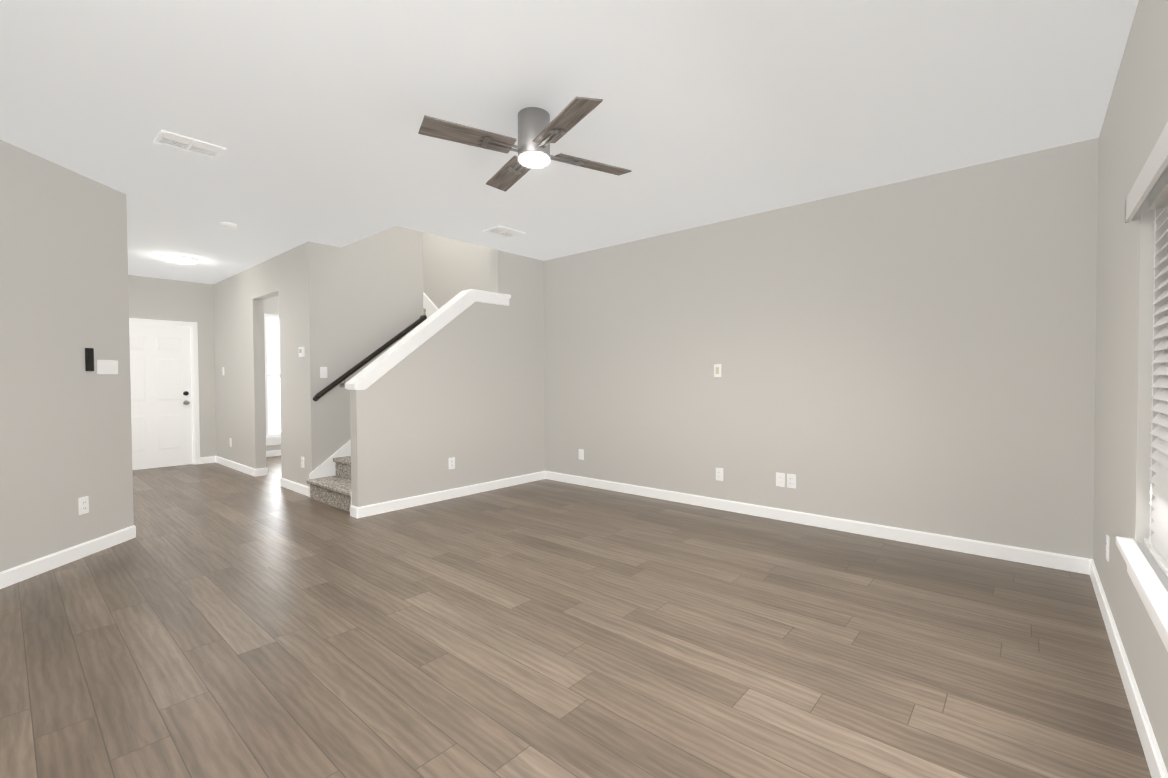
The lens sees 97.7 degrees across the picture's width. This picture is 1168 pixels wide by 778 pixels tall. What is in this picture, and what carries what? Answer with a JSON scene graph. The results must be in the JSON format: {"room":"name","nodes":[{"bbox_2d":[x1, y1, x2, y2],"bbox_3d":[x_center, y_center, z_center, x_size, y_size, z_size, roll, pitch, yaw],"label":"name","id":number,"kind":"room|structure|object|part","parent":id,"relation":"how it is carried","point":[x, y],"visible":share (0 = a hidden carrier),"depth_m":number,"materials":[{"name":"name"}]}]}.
{"room":"empty living room","nodes":[
{"label":"empty living room","id":0,"kind":"room"},
{"bbox_2d":[0,139,133,571],"bbox_3d":[-3.452,-0.149,2.929,0.120,2.611,1.923,0,1,-4],"label":"wall","id":1,"kind":"structure","parent":0,"point":[65,432],"depth_m":3.33,"materials":[{"name":"grey paint"}]},
{"bbox_2d":[78,496,88,514],"bbox_3d":[-3.420,0.795,3.493,0.008,0.114,0.070,0,1,-4],"label":"electrical outlet plate","id":2,"kind":"object","parent":1,"relation":"attached to","point":[83,502],"depth_m":3.49,"materials":[{"name":"white plastic"}]},
{"bbox_2d":[85,348,93,370],"bbox_3d":[-3.424,-0.203,3.536,0.020,0.160,0.044,0,1,-4],"label":"switch plate","id":3,"kind":"object","parent":1,"relation":"attached to","point":[89,352],"depth_m":3.53,"materials":[{"name":"black plastic"}]},
{"bbox_2d":[97,360,117,373],"bbox_3d":[-3.443,-0.158,3.693,0.003,0.100,0.170,0,1,-4],"label":"switch plate","id":4,"kind":"object","parent":1,"relation":"attached to","point":[107,366],"depth_m":3.69,"materials":[{"name":"white plastic"}]},
{"bbox_2d":[0,450,1167,777],"bbox_3d":[-2.092,1.078,4.250,9.319,0.093,5.009,1,1,41],"label":"baseboard","id":5,"kind":"structure","parent":1,"relation":"attached to","point":[1154,758],"depth_m":3.67,"materials":[{"name":"white wood"}]},
{"bbox_2d":[128,275,280,456],"bbox_3d":[-5.638,-0.223,7.348,0.120,2.611,5.190,1,1,41],"label":"wall","id":6,"kind":"structure","parent":0,"point":[164,299],"depth_m":7.36,"materials":[{"name":"grey paint"}]},
{"bbox_2d":[129,324,192,469],"bbox_3d":[-5.904,0.106,6.976,0.118,1.955,0.885,1,1,41],"label":"front door","id":7,"kind":"structure","parent":6,"relation":"in","point":[160,378],"depth_m":7.06,"materials":[{"name":"white wood"}]},
{"bbox_3d":[-5.639,0.129,7.248,0.076,0.196,0.064,1,1,41],"label":"front door knob","id":8,"kind":"part","parent":7,"relation":"part of","materials":[{"name":"metal"}]},
{"bbox_2d":[129,318,199,469],"bbox_3d":[-5.933,0.073,7.001,0.136,2.037,1.035,1,1,41],"label":"door frame","id":9,"kind":"structure","parent":6,"relation":"attached to","point":[195,390],"depth_m":7.31,"materials":[{"name":"white wood"}]},
{"bbox_2d":[264,314,280,445],"bbox_3d":[-4.738,-0.156,8.336,0.140,2.070,0.940,1,1,41],"label":"window","id":10,"kind":"structure","parent":6,"relation":"in","point":[272,385],"depth_m":8.13,"materials":[{"name":"white"}]},
{"bbox_2d":[213,241,323,486],"bbox_3d":[-4.070,-0.213,6.406,3.483,2.611,0.120,1,1,41],"label":"wall","id":11,"kind":"structure","parent":0,"point":[291,279],"depth_m":5.86,"materials":[{"name":"grey paint"}]},
{"bbox_2d":[299,347,304,356],"bbox_3d":[-2.946,-0.385,5.328,0.090,0.100,0.023,1,1,41],"label":"switch plate","id":12,"kind":"object","parent":11,"relation":"attached to","point":[301,349],"depth_m":5.30,"materials":[{"name":"white plastic"}]},
{"bbox_2d":[301,457,303,467],"bbox_3d":[-2.968,0.772,5.385,0.070,0.114,0.008,1,1,41],"label":"electrical outlet plate","id":13,"kind":"object","parent":11,"relation":"attached to","point":[302,458],"depth_m":5.38,"materials":[{"name":"white plastic"}]},
{"bbox_2d":[321,226,423,460],"bbox_3d":[-2.420,-1.403,5.724,0.120,5.000,1.303,1,1,41],"label":"wall","id":14,"kind":"structure","parent":0,"point":[372,293],"depth_m":5.61,"materials":[{"name":"grey paint"}]},
{"bbox_2d":[320,367,326,377],"bbox_3d":[-2.708,-0.172,5.312,0.009,0.114,0.070,1,1,41],"label":"switch plate","id":15,"kind":"object","parent":14,"relation":"attached to","point":[323,370],"depth_m":5.31,"materials":[{"name":"white plastic"}]},
{"bbox_2d":[309,442,347,484],"bbox_3d":[-2.384,0.503,5.687,0.016,1.188,1.275,1,1,41],"label":"trim","id":16,"kind":"structure","parent":14,"relation":"attached to","point":[326,468],"depth_m":5.35,"materials":[{"name":"white wood"}]},
{"bbox_2d":[313,315,426,400],"bbox_3d":[-2.331,-0.380,5.686,0.103,0.993,1.289,1,1,41],"label":"handrail","id":17,"kind":"object","parent":14,"relation":"attached to","point":[351,371],"visible":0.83,"depth_m":5.57,"materials":[{"name":"black wood"}]},
{"bbox_2d":[350,250,544,506],"bbox_3d":[-1.267,-0.207,5.311,0.120,2.611,2.279,1,1,41],"label":"wall","id":18,"kind":"structure","parent":0,"point":[465,388],"depth_m":5.27,"materials":[{"name":"grey paint"}]},
{"bbox_2d":[348,439,351,504],"bbox_3d":[-1.324,0.479,5.358,0.016,1.240,2.250,1,1,41],"label":"trim","id":19,"kind":"structure","parent":18,"relation":"attached to","point":[349,442],"depth_m":5.51,"materials":[{"name":"white wood"}]},
{"bbox_2d":[345,289,510,389],"bbox_3d":[-1.458,-0.520,5.088,0.184,1.024,1.764,1,1,41],"label":"trim","id":20,"kind":"structure","parent":18,"relation":"on","point":[410,342],"depth_m":4.89,"materials":[{"name":"white wood"}]},
{"bbox_2d":[449,457,454,468],"bbox_3d":[-1.332,0.750,5.150,0.008,0.114,0.070,1,1,41],"label":"electrical outlet plate","id":21,"kind":"object","parent":18,"relation":"attached to","point":[451,460],"depth_m":5.15,"materials":[{"name":"white plastic"}]},
{"bbox_2d":[0,0,1138,283],"bbox_3d":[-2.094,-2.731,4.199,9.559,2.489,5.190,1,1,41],"label":"ceiling","id":22,"kind":"structure","parent":0,"point":[308,114],"depth_m":2.63,"materials":[{"name":"white paint"}]},
{"bbox_2d":[161,255,196,262],"bbox_3d":[-4.655,-1.491,5.876,0.330,0.029,0.330,1,1,41],"label":"recessed light","id":23,"kind":"object","parent":22,"relation":"in","point":[179,258],"visible":1,"depth_m":5.82,"materials":[{"name":"white plastic"}]},
{"bbox_2d":[153,130,226,159],"bbox_3d":[-2.358,-1.460,3.060,0.220,0.010,0.310,1,1,41],"label":"ceiling vent","id":24,"kind":"object","parent":22,"relation":"in","point":[185,143],"visible":1,"depth_m":3.05,"materials":[{"name":"white plastic"}]},
{"bbox_2d":[220,222,236,229],"bbox_3d":[-3.207,-1.469,4.609,0.130,0.038,0.130,1,1,41],"label":"smoke detector","id":25,"kind":"object","parent":22,"relation":"attached to","point":[228,225],"visible":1,"depth_m":4.57,"materials":[{"name":"white plastic"}]},
{"bbox_2d":[483,225,524,237],"bbox_3d":[-0.765,-1.504,4.895,0.250,0.010,0.320,1,1,41],"label":"ceiling vent","id":26,"kind":"object","parent":22,"relation":"in","point":[502,231],"visible":0.96,"depth_m":4.89,"materials":[{"name":"white plastic"}]},
{"bbox_2d":[418,96,631,191],"bbox_3d":[-0.269,-1.342,2.740,0.930,0.252,0.930,0,1,15],"label":"ceiling fan","id":27,"kind":"object","parent":22,"relation":"hanging from","point":[539,132],"visible":1,"depth_m":2.65,"materials":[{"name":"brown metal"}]},
{"bbox_3d":[-0.579,-1.270,2.564,0.465,0.008,0.136,-1,-9,-30],"label":"blade","id":28,"kind":"part","parent":27,"relation":"part of","materials":[{"name":"brown wood"}]},
{"bbox_3d":[-0.445,-1.280,3.051,0.136,0.008,0.465,11,-4,-30],"label":"blade","id":29,"kind":"part","parent":27,"relation":"part of","materials":[{"name":"brown wood"}]},
{"bbox_3d":[-0.091,-1.270,2.430,0.136,0.008,0.465,-12,7,-29],"label":"blade","id":30,"kind":"part","parent":27,"relation":"part of","materials":[{"name":"brown wood"}]},
{"bbox_3d":[0.042,-1.280,2.918,0.465,0.008,0.136,-1,11,-30],"label":"blade","id":31,"kind":"part","parent":27,"relation":"part of","materials":[{"name":"brown wood"}]},
{"bbox_2d":[0,456,1151,777],"bbox_3d":[-2.073,1.173,4.274,9.559,0.100,5.190,1,1,41],"label":"floor","id":32,"kind":"structure","parent":0,"point":[214,620],"depth_m":2.26,"materials":[{"name":"brown wood"}]},
{"bbox_2d":[306,308,425,511],"bbox_3d":[-2.525,-0.246,6.414,3.195,2.660,2.268,1,1,41],"label":"stairs","id":33,"kind":"structure","parent":32,"relation":"on","point":[334,491],"depth_m":5.03,"materials":[{"name":"beige carpet"}]},
{"bbox_2d":[423,138,1098,558],"bbox_3d":[-0.163,-1.419,5.911,8.635,5.000,0.120,1,1,41],"label":"wall","id":34,"kind":"structure","parent":0,"point":[917,354],"depth_m":3.89,"materials":[{"name":"grey paint"}]},
{"bbox_2d":[423,292,437,317],"bbox_3d":[-1.788,-0.476,7.260,3.231,3.079,0.016,1,1,41],"label":"trim","id":35,"kind":"structure","parent":34,"relation":"attached to","point":[430,308],"depth_m":7.72,"materials":[{"name":"white wood"}]},
{"bbox_2d":[579,449,583,459],"bbox_3d":[-0.034,0.738,5.765,0.070,0.114,0.008,1,1,41],"label":"electrical outlet plate","id":36,"kind":"object","parent":34,"relation":"attached to","point":[581,452],"depth_m":5.76,"materials":[{"name":"white plastic"}]},
{"bbox_2d":[714,364,720,376],"bbox_3d":[1.217,-0.168,4.653,0.070,0.114,0.009,1,1,41],"label":"switch plate","id":37,"kind":"object","parent":34,"relation":"attached to","point":[717,367],"depth_m":4.65,"materials":[{"name":"white plastic"}]},
{"bbox_2d":[716,468,722,480],"bbox_3d":[1.236,0.778,4.659,0.070,0.114,0.008,1,1,41],"label":"electrical outlet plate","id":38,"kind":"object","parent":34,"relation":"attached to","point":[719,471],"depth_m":4.66,"materials":[{"name":"white plastic"}]},
{"bbox_2d":[776,472,784,486],"bbox_3d":[1.651,0.763,4.297,0.070,0.114,0.008,1,1,41],"label":"electrical outlet plate","id":39,"kind":"object","parent":34,"relation":"attached to","point":[780,477],"depth_m":4.29,"materials":[{"name":"white plastic"}]},
{"bbox_2d":[787,474,795,488],"bbox_3d":[1.721,0.763,4.236,0.070,0.114,0.008,1,1,41],"label":"electrical outlet plate","id":40,"kind":"object","parent":34,"relation":"attached to","point":[791,478],"depth_m":4.23,"materials":[{"name":"white plastic"}]},
{"bbox_2d":[1093,0,1167,772],"bbox_3d":[1.493,-0.141,1.135,0.160,2.611,5.190,1,1,41],"label":"wall","id":41,"kind":"structure","parent":0,"point":[1135,121],"depth_m":2.00,"materials":[{"name":"grey paint"}]},
{"bbox_2d":[1106,535,1108,561],"bbox_3d":[2.561,0.778,2.500,0.008,0.114,0.070,1,1,41],"label":"electrical outlet plate","id":42,"kind":"object","parent":41,"relation":"attached to","point":[1107,537],"depth_m":2.48,"materials":[{"name":"white plastic"}]},
{"bbox_2d":[1116,536,1167,650],"bbox_3d":[1.451,0.642,1.184,0.135,0.125,1.920,1,1,41],"label":"window sill","id":43,"kind":"structure","parent":41,"relation":"attached to","point":[1152,591],"depth_m":1.55,"materials":[{"name":"white wood"}]},
{"bbox_2d":[1125,122,1167,576],"bbox_3d":[1.445,-0.056,1.173,0.108,1.263,1.860,1,1,41],"label":"window blinds","id":44,"kind":"object","parent":41,"relation":"attached to","point":[1152,170],"visible":1,"depth_m":1.72,"materials":[{"name":"white plastic"}]}
]}

